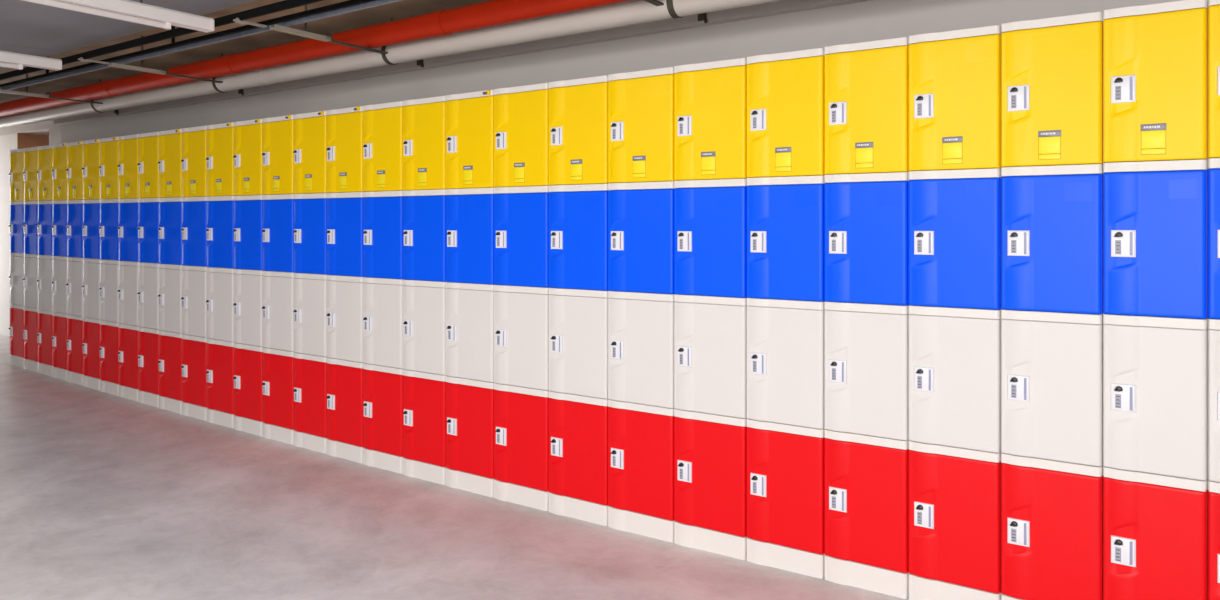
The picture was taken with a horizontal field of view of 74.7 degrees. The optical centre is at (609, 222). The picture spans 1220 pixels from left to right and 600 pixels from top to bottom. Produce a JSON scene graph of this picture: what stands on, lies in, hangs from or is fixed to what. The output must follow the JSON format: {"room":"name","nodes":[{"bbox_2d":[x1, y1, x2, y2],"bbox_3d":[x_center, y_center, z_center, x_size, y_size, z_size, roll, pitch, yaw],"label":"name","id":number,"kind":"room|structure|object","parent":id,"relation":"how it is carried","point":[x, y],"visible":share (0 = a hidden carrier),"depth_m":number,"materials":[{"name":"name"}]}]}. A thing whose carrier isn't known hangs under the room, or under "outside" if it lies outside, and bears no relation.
{"room":"locker room","nodes":[
{"label":"locker room","id":0,"kind":"room"},
{"bbox_2d":[0,133,16,335],"bbox_3d":[-9.484,0.172,11.417,7.500,2.355,0.900,0,0,34],"label":"wall","id":1,"kind":"structure","parent":0,"point":[8,142],"depth_m":9.12,"materials":[{"name":"white paint"}]},
{"bbox_2d":[0,0,490,102],"bbox_3d":[-4.009,-1.220,2.105,27.000,0.200,17.000,0,0,34],"label":"ceiling","id":2,"kind":"structure","parent":0,"point":[403,9],"depth_m":4.86,"materials":[{"name":"concrete"}]},
{"bbox_2d":[0,66,102,103],"bbox_3d":[-4.064,-1.015,5.845,0.042,0.210,0.695,0,0,34],"label":"bracket","id":3,"kind":"object","parent":2,"relation":"hanging from","point":[48,94],"visible":0.83,"depth_m":5.75,"materials":[{"name":"grey metal"}]},
{"bbox_2d":[0,0,629,116],"bbox_3d":[-1.747,-0.984,4.559,20.000,0.120,0.120,0,0,34],"label":"pipe","id":4,"kind":"object","parent":3,"relation":"on","point":[493,12],"visible":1,"depth_m":4.35,"materials":[{"name":"red metal"}]},
{"bbox_2d":[0,0,256,68],"bbox_3d":[-7.596,-1.105,1.077,19.794,0.030,11.280,0,0,34],"label":"boards","id":5,"kind":"object","parent":2,"relation":"attached to","point":[29,28],"visible":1,"depth_m":4.39,"materials":[{"name":"white"}]},
{"bbox_2d":[22,0,213,32],"bbox_3d":[-2.239,-0.965,2.973,0.062,0.251,1.550,0,0,34],"label":"light","id":6,"kind":"object","parent":5,"relation":"hanging from","point":[125,10],"visible":1,"depth_m":3.33,"materials":[{"name":"white metal"}]},
{"bbox_2d":[0,0,401,89],"bbox_3d":[-2.489,-1.026,4.354,19.000,0.188,0.216,0,0,34],"label":"cable tray","id":7,"kind":"object","parent":2,"relation":"hanging from","point":[348,6],"visible":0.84,"depth_m":4.14,"materials":[{"name":"black metal"}]},
{"bbox_2d":[0,0,779,128],"bbox_3d":[-1.663,-0.926,4.684,20.000,0.122,0.122,0,0,34],"label":"drain pipe","id":8,"kind":"object","parent":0,"point":[631,12],"visible":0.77,"depth_m":4.17,"materials":[{"name":"white paint"}]},
{"bbox_2d":[0,334,908,599],"bbox_3d":[-4.009,1.292,2.105,27.000,0.027,17.000,0,0,34],"label":"floor","id":9,"kind":"structure","parent":0,"point":[104,496],"depth_m":3.37,"materials":[{"name":"concrete"}]},
{"bbox_2d":[66,314,82,384],"bbox_3d":[-4.199,1.018,6.576,0.296,0.547,0.398,0,0,36],"label":"locker","id":10,"kind":"object","parent":9,"relation":"on","point":[74,341],"visible":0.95,"depth_m":6.42,"materials":[{"name":"red plastic"}]},
{"bbox_2d":[82,317,99,389],"bbox_3d":[-3.953,1.020,6.399,0.306,0.547,0.398,0,0,36],"label":"locker","id":11,"kind":"object","parent":9,"relation":"on","point":[91,327],"visible":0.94,"depth_m":6.25,"materials":[{"name":"red plastic"}]},
{"bbox_2d":[99,320,118,395],"bbox_3d":[-3.700,1.022,6.218,0.314,0.547,0.398,0,0,36],"label":"locker","id":12,"kind":"object","parent":9,"relation":"on","point":[108,348],"visible":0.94,"depth_m":6.06,"materials":[{"name":"red plastic"}]},
{"bbox_2d":[99,259,118,322],"bbox_3d":[-3.700,0.514,6.218,0.314,0.466,0.398,0,0,36],"label":"locker","id":13,"kind":"object","parent":12,"relation":"on","point":[108,288],"visible":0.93,"depth_m":6.06,"materials":[{"name":"white plastic"}]},
{"bbox_2d":[99,199,117,259],"bbox_3d":[-3.700,0.050,6.218,0.314,0.461,0.398,0,0,36],"label":"locker","id":14,"kind":"object","parent":13,"relation":"on","point":[108,227],"visible":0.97,"depth_m":6.06,"materials":[{"name":"blue plastic"}]},
{"bbox_2d":[99,137,118,198],"bbox_3d":[-3.700,-0.415,6.218,0.314,0.465,0.398,0,0,36],"label":"locker","id":15,"kind":"object","parent":14,"relation":"on","point":[108,167],"visible":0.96,"depth_m":6.06,"materials":[{"name":"yellow plastic"}]},
{"bbox_2d":[117,323,138,401],"bbox_3d":[-3.445,1.024,6.035,0.312,0.547,0.398,0,0,36],"label":"locker","id":16,"kind":"object","parent":9,"relation":"on","point":[127,353],"visible":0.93,"depth_m":5.88,"materials":[{"name":"red plastic"}]},
{"bbox_2d":[117,261,138,325],"bbox_3d":[-3.445,0.516,6.035,0.312,0.466,0.398,0,0,36],"label":"locker","id":17,"kind":"object","parent":16,"relation":"on","point":[127,291],"visible":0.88,"depth_m":5.88,"materials":[{"name":"white plastic"}]},
{"bbox_2d":[118,198,138,261],"bbox_3d":[-3.445,0.051,6.035,0.312,0.461,0.398,0,0,36],"label":"locker","id":18,"kind":"object","parent":17,"relation":"on","point":[127,208],"visible":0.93,"depth_m":5.88,"materials":[{"name":"blue plastic"}]},
{"bbox_2d":[117,134,137,198],"bbox_3d":[-3.445,-0.413,6.035,0.312,0.465,0.398,0,0,36],"label":"locker","id":19,"kind":"object","parent":18,"relation":"on","point":[127,166],"visible":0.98,"depth_m":5.88,"materials":[{"name":"yellow plastic"}]},
{"bbox_2d":[138,327,158,406],"bbox_3d":[-3.194,1.025,5.857,0.300,0.547,0.398,0,0,35],"label":"locker","id":20,"kind":"object","parent":9,"relation":"on","point":[148,338],"visible":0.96,"depth_m":5.70,"materials":[{"name":"red plastic"}]},
{"bbox_2d":[137,262,158,328],"bbox_3d":[-3.194,0.518,5.857,0.300,0.466,0.398,0,0,35],"label":"locker","id":21,"kind":"object","parent":20,"relation":"on","point":[148,273],"visible":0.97,"depth_m":5.70,"materials":[{"name":"white plastic"}]},
{"bbox_2d":[137,198,158,262],"bbox_3d":[-3.194,0.053,5.857,0.300,0.461,0.398,0,0,35],"label":"locker","id":22,"kind":"object","parent":21,"relation":"on","point":[148,208],"visible":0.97,"depth_m":5.70,"materials":[{"name":"blue plastic"}]},
{"bbox_2d":[137,132,158,197],"bbox_3d":[-3.194,-0.411,5.857,0.300,0.465,0.398,0,0,35],"label":"locker","id":23,"kind":"object","parent":22,"relation":"on","point":[148,143],"visible":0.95,"depth_m":5.70,"materials":[{"name":"yellow plastic"}]},
{"bbox_2d":[158,330,181,413],"bbox_3d":[-2.941,1.027,5.676,0.318,0.547,0.398,0,0,35],"label":"locker","id":24,"kind":"object","parent":9,"relation":"on","point":[169,361],"visible":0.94,"depth_m":5.52,"materials":[{"name":"red plastic"}]},
{"bbox_2d":[158,264,181,332],"bbox_3d":[-2.941,0.519,5.676,0.318,0.466,0.398,0,0,35],"label":"locker","id":25,"kind":"object","parent":24,"relation":"on","point":[169,295],"visible":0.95,"depth_m":5.52,"materials":[{"name":"white plastic"}]},
{"bbox_2d":[158,197,181,264],"bbox_3d":[-2.941,0.055,5.676,0.318,0.461,0.398,0,0,35],"label":"locker","id":26,"kind":"object","parent":25,"relation":"on","point":[169,228],"visible":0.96,"depth_m":5.52,"materials":[{"name":"blue plastic"}]},
{"bbox_2d":[158,129,181,197],"bbox_3d":[-2.941,-0.409,5.676,0.318,0.465,0.398,0,0,35],"label":"locker","id":27,"kind":"object","parent":26,"relation":"on","point":[169,162],"visible":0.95,"depth_m":5.52,"materials":[{"name":"yellow plastic"}]},
{"bbox_2d":[181,334,205,420],"bbox_3d":[-2.680,1.028,5.491,0.320,0.547,0.398,0,0,35],"label":"locker","id":28,"kind":"object","parent":9,"relation":"on","point":[193,348],"visible":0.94,"depth_m":5.34,"materials":[{"name":"red plastic"}]},
{"bbox_2d":[181,265,205,336],"bbox_3d":[-2.680,0.521,5.491,0.320,0.466,0.398,0,0,35],"label":"locker","id":29,"kind":"object","parent":28,"relation":"on","point":[193,278],"visible":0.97,"depth_m":5.34,"materials":[{"name":"white plastic"}]},
{"bbox_2d":[181,197,206,265],"bbox_3d":[-2.680,0.056,5.491,0.320,0.461,0.398,0,0,35],"label":"locker","id":30,"kind":"object","parent":29,"relation":"on","point":[193,209],"visible":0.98,"depth_m":5.34,"materials":[{"name":"blue plastic"}]},
{"bbox_2d":[181,126,209,196],"bbox_3d":[-2.680,-0.408,5.491,0.320,0.465,0.398,0,0,35],"label":"locker","id":31,"kind":"object","parent":30,"relation":"on","point":[193,139],"visible":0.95,"depth_m":5.34,"materials":[{"name":"yellow plastic"}]},
{"bbox_2d":[206,338,234,427],"bbox_3d":[-2.416,1.030,5.305,0.323,0.547,0.398,0,0,35],"label":"locker","id":32,"kind":"object","parent":9,"relation":"on","point":[219,353],"visible":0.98,"depth_m":5.15,"materials":[{"name":"red plastic"}]},
{"bbox_2d":[206,267,233,341],"bbox_3d":[-2.416,0.522,5.305,0.323,0.466,0.398,0,0,35],"label":"locker","id":33,"kind":"object","parent":32,"relation":"on","point":[219,281],"visible":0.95,"depth_m":5.15,"materials":[{"name":"white plastic"}]},
{"bbox_2d":[206,196,233,267],"bbox_3d":[-2.416,0.058,5.305,0.323,0.461,0.398,0,0,35],"label":"locker","id":34,"kind":"object","parent":33,"relation":"on","point":[219,209],"visible":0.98,"depth_m":5.15,"materials":[{"name":"blue plastic"}]},
{"bbox_2d":[206,122,233,195],"bbox_3d":[-2.416,-0.406,5.305,0.323,0.465,0.398,0,0,35],"label":"locker","id":35,"kind":"object","parent":34,"relation":"on","point":[219,137],"visible":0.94,"depth_m":5.15,"materials":[{"name":"yellow plastic"}]},
{"bbox_2d":[233,343,261,435],"bbox_3d":[-2.154,1.031,5.121,0.315,0.547,0.398,0,0,35],"label":"locker","id":36,"kind":"object","parent":9,"relation":"on","point":[247,359],"visible":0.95,"depth_m":4.97,"materials":[{"name":"red plastic"}]},
{"bbox_2d":[233,269,262,346],"bbox_3d":[-2.154,0.523,5.121,0.315,0.466,0.398,0,0,35],"label":"locker","id":37,"kind":"object","parent":36,"relation":"on","point":[247,284],"visible":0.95,"depth_m":4.97,"materials":[{"name":"white plastic"}]},
{"bbox_2d":[233,195,261,269],"bbox_3d":[-2.154,0.059,5.121,0.315,0.461,0.398,0,0,35],"label":"locker","id":38,"kind":"object","parent":37,"relation":"on","point":[247,209],"visible":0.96,"depth_m":4.97,"materials":[{"name":"blue plastic"}]},
{"bbox_2d":[233,119,261,195],"bbox_3d":[-2.154,-0.405,5.121,0.315,0.465,0.398,0,0,35],"label":"locker","id":39,"kind":"object","parent":38,"relation":"on","point":[247,135],"visible":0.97,"depth_m":4.97,"materials":[{"name":"yellow plastic"}]},
{"bbox_2d":[262,347,293,444],"bbox_3d":[-1.892,1.032,4.938,0.319,0.547,0.398,0,0,35],"label":"locker","id":40,"kind":"object","parent":9,"relation":"on","point":[277,365],"visible":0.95,"depth_m":4.79,"materials":[{"name":"red plastic"}]},
{"bbox_2d":[262,271,293,351],"bbox_3d":[-1.892,0.525,4.938,0.319,0.466,0.398,0,0,35],"label":"locker","id":41,"kind":"object","parent":40,"relation":"on","point":[277,286],"visible":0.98,"depth_m":4.79,"materials":[{"name":"white plastic"}]},
{"bbox_2d":[262,194,293,271],"bbox_3d":[-1.892,0.060,4.938,0.319,0.461,0.398,0,0,35],"label":"locker","id":42,"kind":"object","parent":41,"relation":"on","point":[277,210],"visible":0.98,"depth_m":4.79,"materials":[{"name":"blue plastic"}]},
{"bbox_2d":[262,115,293,194],"bbox_3d":[-1.892,-0.404,4.938,0.319,0.465,0.398,0,0,35],"label":"locker","id":43,"kind":"object","parent":42,"relation":"on","point":[277,132],"visible":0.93,"depth_m":4.79,"materials":[{"name":"yellow plastic"}]},
{"bbox_2d":[293,352,326,453],"bbox_3d":[-1.633,1.033,4.757,0.311,0.547,0.398,0,0,35],"label":"locker","id":44,"kind":"object","parent":9,"relation":"on","point":[309,371],"visible":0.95,"depth_m":4.61,"materials":[{"name":"red plastic"}]},
{"bbox_2d":[293,273,326,356],"bbox_3d":[-1.633,0.525,4.757,0.311,0.466,0.398,0,0,35],"label":"locker","id":45,"kind":"object","parent":44,"relation":"on","point":[309,290],"visible":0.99,"depth_m":4.61,"materials":[{"name":"white plastic"}]},
{"bbox_2d":[293,193,327,273],"bbox_3d":[-1.633,0.061,4.757,0.311,0.461,0.398,0,0,35],"label":"locker","id":46,"kind":"object","parent":45,"relation":"on","point":[309,210],"visible":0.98,"depth_m":4.61,"materials":[{"name":"blue plastic"}]},
{"bbox_2d":[293,111,326,193],"bbox_3d":[-1.633,-0.403,4.757,0.311,0.465,0.398,0,0,35],"label":"locker","id":47,"kind":"object","parent":46,"relation":"on","point":[309,129],"visible":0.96,"depth_m":4.61,"materials":[{"name":"yellow plastic"}]},
{"bbox_2d":[326,357,362,462],"bbox_3d":[-1.373,1.034,4.577,0.316,0.547,0.398,0,0,35],"label":"locker","id":48,"kind":"object","parent":9,"relation":"on","point":[344,378],"visible":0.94,"depth_m":4.42,"materials":[{"name":"red plastic"}]},
{"bbox_2d":[326,275,362,361],"bbox_3d":[-1.373,0.526,4.577,0.316,0.466,0.398,0,0,35],"label":"locker","id":49,"kind":"object","parent":48,"relation":"on","point":[344,294],"visible":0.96,"depth_m":4.42,"materials":[{"name":"white plastic"}]},
{"bbox_2d":[326,192,364,276],"bbox_3d":[-1.373,0.062,4.577,0.316,0.461,0.398,0,0,35],"label":"locker","id":50,"kind":"object","parent":49,"relation":"on","point":[344,211],"visible":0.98,"depth_m":4.42,"materials":[{"name":"blue plastic"}]},
{"bbox_2d":[326,106,362,192],"bbox_3d":[-1.373,-0.402,4.577,0.316,0.465,0.398,0,0,35],"label":"locker","id":51,"kind":"object","parent":50,"relation":"on","point":[344,126],"visible":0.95,"depth_m":4.42,"materials":[{"name":"yellow plastic"}]},
{"bbox_2d":[363,363,402,473],"bbox_3d":[-1.113,1.034,4.398,0.316,0.547,0.398,0,0,34],"label":"locker","id":52,"kind":"object","parent":9,"relation":"on","point":[382,385],"visible":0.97,"depth_m":4.24,"materials":[{"name":"red plastic"}]},
{"bbox_2d":[363,277,402,368],"bbox_3d":[-1.113,0.527,4.398,0.316,0.466,0.398,0,0,34],"label":"locker","id":53,"kind":"object","parent":52,"relation":"on","point":[382,297],"visible":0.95,"depth_m":4.24,"materials":[{"name":"white plastic"}]},
{"bbox_2d":[363,191,403,278],"bbox_3d":[-1.113,0.062,4.398,0.316,0.461,0.398,0,0,34],"label":"locker","id":54,"kind":"object","parent":53,"relation":"on","point":[382,210],"visible":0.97,"depth_m":4.24,"materials":[{"name":"blue plastic"}]},
{"bbox_2d":[363,101,404,191],"bbox_3d":[-1.113,-0.402,4.398,0.316,0.465,0.398,0,0,34],"label":"locker","id":55,"kind":"object","parent":54,"relation":"on","point":[382,123],"visible":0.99,"depth_m":4.24,"materials":[{"name":"yellow plastic"}]},
{"bbox_2d":[402,369,445,484],"bbox_3d":[-0.852,1.034,4.220,0.313,0.547,0.398,0,0,34],"label":"locker","id":56,"kind":"object","parent":9,"relation":"on","point":[423,393],"visible":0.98,"depth_m":4.06,"materials":[{"name":"red plastic"}]},
{"bbox_2d":[402,279,445,374],"bbox_3d":[-0.852,0.527,4.220,0.313,0.466,0.398,0,0,34],"label":"locker","id":57,"kind":"object","parent":56,"relation":"on","point":[423,301],"visible":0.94,"depth_m":4.07,"materials":[{"name":"white plastic"}]},
{"bbox_2d":[402,189,445,281],"bbox_3d":[-0.852,0.062,4.220,0.313,0.461,0.398,0,0,34],"label":"locker","id":58,"kind":"object","parent":57,"relation":"on","point":[423,211],"visible":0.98,"depth_m":4.07,"materials":[{"name":"blue plastic"}]},
{"bbox_2d":[402,96,445,189],"bbox_3d":[-0.852,-0.402,4.220,0.313,0.465,0.398,0,0,34],"label":"locker","id":59,"kind":"object","parent":58,"relation":"on","point":[423,119],"visible":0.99,"depth_m":4.07,"materials":[{"name":"yellow plastic"}]},
{"bbox_2d":[445,376,493,496],"bbox_3d":[-0.588,1.034,4.040,0.321,0.547,0.398,0,0,34],"label":"locker","id":60,"kind":"object","parent":9,"relation":"on","point":[469,403],"visible":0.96,"depth_m":3.89,"materials":[{"name":"red plastic"}]},
{"bbox_2d":[445,282,495,381],"bbox_3d":[-0.588,0.527,4.040,0.321,0.466,0.398,0,0,34],"label":"locker","id":61,"kind":"object","parent":60,"relation":"on","point":[469,307],"visible":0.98,"depth_m":3.89,"materials":[{"name":"white plastic"}]},
{"bbox_2d":[445,188,493,283],"bbox_3d":[-0.588,0.062,4.040,0.321,0.461,0.398,0,0,34],"label":"locker","id":62,"kind":"object","parent":61,"relation":"on","point":[469,212],"visible":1,"depth_m":3.89,"materials":[{"name":"blue plastic"}]},
{"bbox_2d":[445,90,493,188],"bbox_3d":[-0.588,-0.402,4.040,0.321,0.465,0.398,0,0,34],"label":"locker","id":63,"kind":"object","parent":62,"relation":"on","point":[469,117],"visible":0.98,"depth_m":3.89,"materials":[{"name":"yellow plastic"}]},
{"bbox_2d":[494,383,548,510],"bbox_3d":[-0.318,1.034,3.858,0.328,0.547,0.398,0,0,34],"label":"locker","id":64,"kind":"object","parent":9,"relation":"on","point":[521,414],"visible":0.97,"depth_m":3.70,"materials":[{"name":"red plastic"}]},
{"bbox_2d":[494,285,550,389],"bbox_3d":[-0.318,0.526,3.858,0.328,0.466,0.398,0,0,34],"label":"locker","id":65,"kind":"object","parent":64,"relation":"on","point":[521,313],"visible":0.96,"depth_m":3.70,"materials":[{"name":"white plastic"}]},
{"bbox_2d":[494,186,548,286],"bbox_3d":[-0.318,0.062,3.858,0.328,0.461,0.398,0,0,34],"label":"locker","id":66,"kind":"object","parent":65,"relation":"on","point":[521,214],"visible":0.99,"depth_m":3.70,"materials":[{"name":"blue plastic"}]},
{"bbox_2d":[494,83,549,186],"bbox_3d":[-0.318,-0.402,3.858,0.328,0.465,0.398,0,0,34],"label":"locker","id":67,"kind":"object","parent":66,"relation":"on","point":[521,113],"visible":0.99,"depth_m":3.70,"materials":[{"name":"yellow plastic"}]},
{"bbox_2d":[549,391,607,525],"bbox_3d":[-0.047,1.033,3.676,0.322,0.547,0.398,0,0,34],"label":"locker","id":68,"kind":"object","parent":9,"relation":"on","point":[578,424],"visible":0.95,"depth_m":3.52,"materials":[{"name":"red plastic"}]},
{"bbox_2d":[549,288,608,398],"bbox_3d":[-0.047,0.526,3.676,0.322,0.466,0.398,0,0,34],"label":"locker","id":69,"kind":"object","parent":68,"relation":"on","point":[578,318],"visible":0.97,"depth_m":3.52,"materials":[{"name":"white plastic"}]},
{"bbox_2d":[549,184,608,290],"bbox_3d":[-0.047,0.061,3.676,0.322,0.461,0.398,0,0,34],"label":"locker","id":70,"kind":"object","parent":69,"relation":"on","point":[578,214],"visible":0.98,"depth_m":3.52,"materials":[{"name":"blue plastic"}]},
{"bbox_2d":[549,75,608,184],"bbox_3d":[-0.047,-0.403,3.676,0.322,0.465,0.398,0,0,34],"label":"locker","id":71,"kind":"object","parent":70,"relation":"on","point":[578,108],"visible":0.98,"depth_m":3.52,"materials":[{"name":"yellow plastic"}]},
{"bbox_2d":[608,399,674,541],"bbox_3d":[0.223,1.032,3.497,0.322,0.547,0.398,0,0,34],"label":"locker","id":72,"kind":"object","parent":9,"relation":"on","point":[640,436],"visible":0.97,"depth_m":3.34,"materials":[{"name":"red plastic"}]},
{"bbox_2d":[608,291,673,407],"bbox_3d":[0.223,0.525,3.497,0.322,0.466,0.398,0,0,34],"label":"locker","id":73,"kind":"object","parent":72,"relation":"on","point":[640,324],"visible":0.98,"depth_m":3.34,"materials":[{"name":"white plastic"}]},
{"bbox_2d":[608,181,674,293],"bbox_3d":[0.223,0.060,3.497,0.322,0.461,0.398,0,0,34],"label":"locker","id":74,"kind":"object","parent":73,"relation":"on","point":[640,214],"visible":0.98,"depth_m":3.34,"materials":[{"name":"blue plastic"}]},
{"bbox_2d":[608,67,675,182],"bbox_3d":[0.223,-0.404,3.497,0.322,0.465,0.398,0,0,34],"label":"locker","id":75,"kind":"object","parent":74,"relation":"on","point":[640,103],"visible":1,"depth_m":3.34,"materials":[{"name":"yellow plastic"}]},
{"bbox_2d":[674,409,746,559],"bbox_3d":[0.489,1.031,3.320,0.315,0.547,0.398,0,0,33],"label":"locker","id":76,"kind":"object","parent":9,"relation":"on","point":[710,450],"visible":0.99,"depth_m":3.16,"materials":[{"name":"red plastic"}]},
{"bbox_2d":[674,294,747,417],"bbox_3d":[0.489,0.523,3.320,0.315,0.466,0.398,0,0,33],"label":"locker","id":77,"kind":"object","parent":76,"relation":"on","point":[710,332],"visible":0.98,"depth_m":3.16,"materials":[{"name":"white plastic"}]},
{"bbox_2d":[674,179,746,297],"bbox_3d":[0.489,0.059,3.320,0.315,0.461,0.398,0,0,33],"label":"locker","id":78,"kind":"object","parent":77,"relation":"on","point":[710,216],"visible":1,"depth_m":3.16,"materials":[{"name":"blue plastic"}]},
{"bbox_2d":[674,58,746,180],"bbox_3d":[0.489,-0.405,3.320,0.315,0.465,0.398,0,0,33],"label":"locker","id":79,"kind":"object","parent":78,"relation":"on","point":[710,98],"visible":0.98,"depth_m":3.16,"materials":[{"name":"yellow plastic"}]},
{"bbox_2d":[747,419,824,578],"bbox_3d":[0.749,1.029,3.150,0.303,0.547,0.398,0,0,33],"label":"locker","id":80,"kind":"object","parent":9,"relation":"on","point":[785,462],"visible":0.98,"depth_m":2.99,"materials":[{"name":"red plastic"}]},
{"bbox_2d":[747,297,824,428],"bbox_3d":[0.749,0.521,3.150,0.303,0.466,0.398,0,0,33],"label":"locker","id":81,"kind":"object","parent":80,"relation":"on","point":[785,338],"visible":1,"depth_m":2.99,"materials":[{"name":"white plastic"}]},
{"bbox_2d":[747,176,824,300],"bbox_3d":[0.749,0.057,3.150,0.303,0.461,0.398,0,0,33],"label":"locker","id":82,"kind":"object","parent":81,"relation":"on","point":[785,215],"visible":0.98,"depth_m":2.99,"materials":[{"name":"blue plastic"}]},
{"bbox_2d":[747,48,824,177],"bbox_3d":[0.749,-0.407,3.150,0.303,0.465,0.398,0,0,33],"label":"locker","id":83,"kind":"object","parent":82,"relation":"on","point":[785,90],"visible":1,"depth_m":2.99,"materials":[{"name":"yellow plastic"}]},
{"bbox_2d":[824,429,908,598],"bbox_3d":[1.000,1.027,2.987,0.293,0.547,0.398,0,0,33],"label":"locker","id":84,"kind":"object","parent":9,"relation":"on","point":[866,477],"visible":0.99,"depth_m":2.83,"materials":[{"name":"red plastic"}]},
{"bbox_2d":[824,301,908,439],"bbox_3d":[1.000,0.519,2.987,0.293,0.466,0.398,0,0,33],"label":"locker","id":85,"kind":"object","parent":84,"relation":"on","point":[866,345],"visible":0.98,"depth_m":2.83,"materials":[{"name":"white plastic"}]},
{"bbox_2d":[824,172,908,304],"bbox_3d":[1.000,0.055,2.987,0.293,0.461,0.398,0,0,33],"label":"locker","id":86,"kind":"object","parent":85,"relation":"on","point":[866,215],"visible":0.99,"depth_m":2.83,"materials":[{"name":"blue plastic"}]},
{"bbox_2d":[824,37,908,174],"bbox_3d":[1.000,-0.409,2.987,0.293,0.465,0.398,0,0,33],"label":"locker","id":87,"kind":"object","parent":86,"relation":"on","point":[866,84],"visible":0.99,"depth_m":2.83,"materials":[{"name":"yellow plastic"}]},
{"bbox_2d":[909,440,1000,599],"bbox_3d":[1.244,1.025,2.828,0.286,0.547,0.398,0,0,33],"label":"locker","id":88,"kind":"object","parent":9,"relation":"on","point":[955,492],"visible":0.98,"depth_m":2.67,"materials":[{"name":"red plastic"}]},
{"bbox_2d":[909,305,1000,452],"bbox_3d":[1.244,0.517,2.828,0.286,0.466,0.398,0,0,33],"label":"locker","id":89,"kind":"object","parent":88,"relation":"on","point":[955,353],"visible":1,"depth_m":2.67,"materials":[{"name":"white plastic"}]},
{"bbox_2d":[909,168,1000,309],"bbox_3d":[1.244,0.053,2.828,0.286,0.461,0.398,0,0,33],"label":"locker","id":90,"kind":"object","parent":89,"relation":"on","point":[955,215],"visible":1,"depth_m":2.67,"materials":[{"name":"blue plastic"}]},
{"bbox_2d":[909,25,1000,170],"bbox_3d":[1.244,-0.412,2.828,0.286,0.465,0.398,0,0,33],"label":"locker","id":91,"kind":"object","parent":90,"relation":"on","point":[955,75],"visible":0.98,"depth_m":2.67,"materials":[{"name":"yellow plastic"}]},
{"bbox_2d":[1001,453,1102,599],"bbox_3d":[1.484,1.022,2.671,0.281,0.547,0.398,0,0,33],"label":"locker","id":92,"kind":"object","parent":9,"relation":"on","point":[1052,510],"visible":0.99,"depth_m":2.52,"materials":[{"name":"red plastic"}]},
{"bbox_2d":[1001,309,1102,466],"bbox_3d":[1.484,0.514,2.671,0.281,0.466,0.398,0,0,33],"label":"locker","id":93,"kind":"object","parent":92,"relation":"on","point":[1052,362],"visible":1,"depth_m":2.52,"materials":[{"name":"white plastic"}]},
{"bbox_2d":[1001,164,1102,313],"bbox_3d":[1.484,0.050,2.671,0.281,0.461,0.398,0,0,33],"label":"locker","id":94,"kind":"object","parent":93,"relation":"on","point":[1052,216],"visible":1,"depth_m":2.52,"materials":[{"name":"blue plastic"}]},
{"bbox_2d":[1001,12,1102,166],"bbox_3d":[1.484,-0.414,2.671,0.281,0.465,0.398,0,0,33],"label":"locker","id":95,"kind":"object","parent":94,"relation":"on","point":[1052,68],"visible":0.99,"depth_m":2.52,"materials":[{"name":"yellow plastic"}]},
{"bbox_2d":[1103,465,1206,599],"bbox_3d":[1.710,1.019,2.522,0.256,0.547,0.398,0,0,33],"label":"locker","id":96,"kind":"object","parent":9,"relation":"on","point":[1155,525],"visible":0.97,"depth_m":2.37,"materials":[{"name":"red plastic"}]},
{"bbox_2d":[1103,313,1206,480],"bbox_3d":[1.710,0.512,2.522,0.256,0.466,0.398,0,0,33],"label":"locker","id":97,"kind":"object","parent":96,"relation":"on","point":[1155,367],"visible":0.98,"depth_m":2.37,"materials":[{"name":"white plastic"}]},
{"bbox_2d":[1103,159,1206,318],"bbox_3d":[1.710,0.047,2.522,0.256,0.461,0.398,0,0,33],"label":"locker","id":98,"kind":"object","parent":97,"relation":"on","point":[1155,212],"visible":1,"depth_m":2.37,"materials":[{"name":"blue plastic"}]},
{"bbox_2d":[1103,0,1206,162],"bbox_3d":[1.710,-0.417,2.522,0.256,0.465,0.398,0,0,33],"label":"locker","id":99,"kind":"object","parent":98,"relation":"on","point":[1155,55],"visible":1,"depth_m":2.37,"materials":[{"name":"yellow plastic"}]},
{"bbox_2d":[1207,479,1219,599],"bbox_3d":[1.935,1.017,2.374,0.278,0.547,0.398,0,0,33],"label":"locker","id":100,"kind":"object","parent":9,"relation":"on","point":[1213,488],"visible":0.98,"depth_m":2.29,"materials":[{"name":"red plastic"}]},
{"bbox_2d":[1206,318,1219,481],"bbox_3d":[1.935,0.509,2.374,0.278,0.466,0.398,0,0,33],"label":"locker","id":101,"kind":"object","parent":100,"relation":"on","point":[1213,325],"visible":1,"depth_m":2.29,"materials":[{"name":"white plastic"}]},
{"bbox_2d":[1207,158,1219,318],"bbox_3d":[1.935,0.045,2.374,0.278,0.461,0.398,0,0,33],"label":"locker","id":102,"kind":"object","parent":101,"relation":"on","point":[1213,164],"visible":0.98,"depth_m":2.29,"materials":[{"name":"blue plastic"}]},
{"bbox_2d":[1206,0,1219,159],"bbox_3d":[1.935,-0.420,2.374,0.278,0.465,0.398,0,0,33],"label":"locker","id":103,"kind":"object","parent":102,"relation":"on","point":[1213,6],"visible":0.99,"depth_m":2.29,"materials":[{"name":"yellow plastic"}]},
{"bbox_2d":[61,0,1180,143],"bbox_3d":[2.132,0.115,2.735,17.530,2.470,0.200,0,0,34],"label":"wall","id":104,"kind":"structure","parent":0,"point":[872,20],"depth_m":3.95,"materials":[{"name":"white paint"}]},
{"bbox_2d":[54,0,869,124],"bbox_3d":[2.059,-1.022,2.628,17.530,0.195,0.060,0,0,34],"label":"pipe","id":105,"kind":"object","parent":104,"relation":"attached to","point":[782,6],"depth_m":4.34,"materials":[{"name":"white metal"}]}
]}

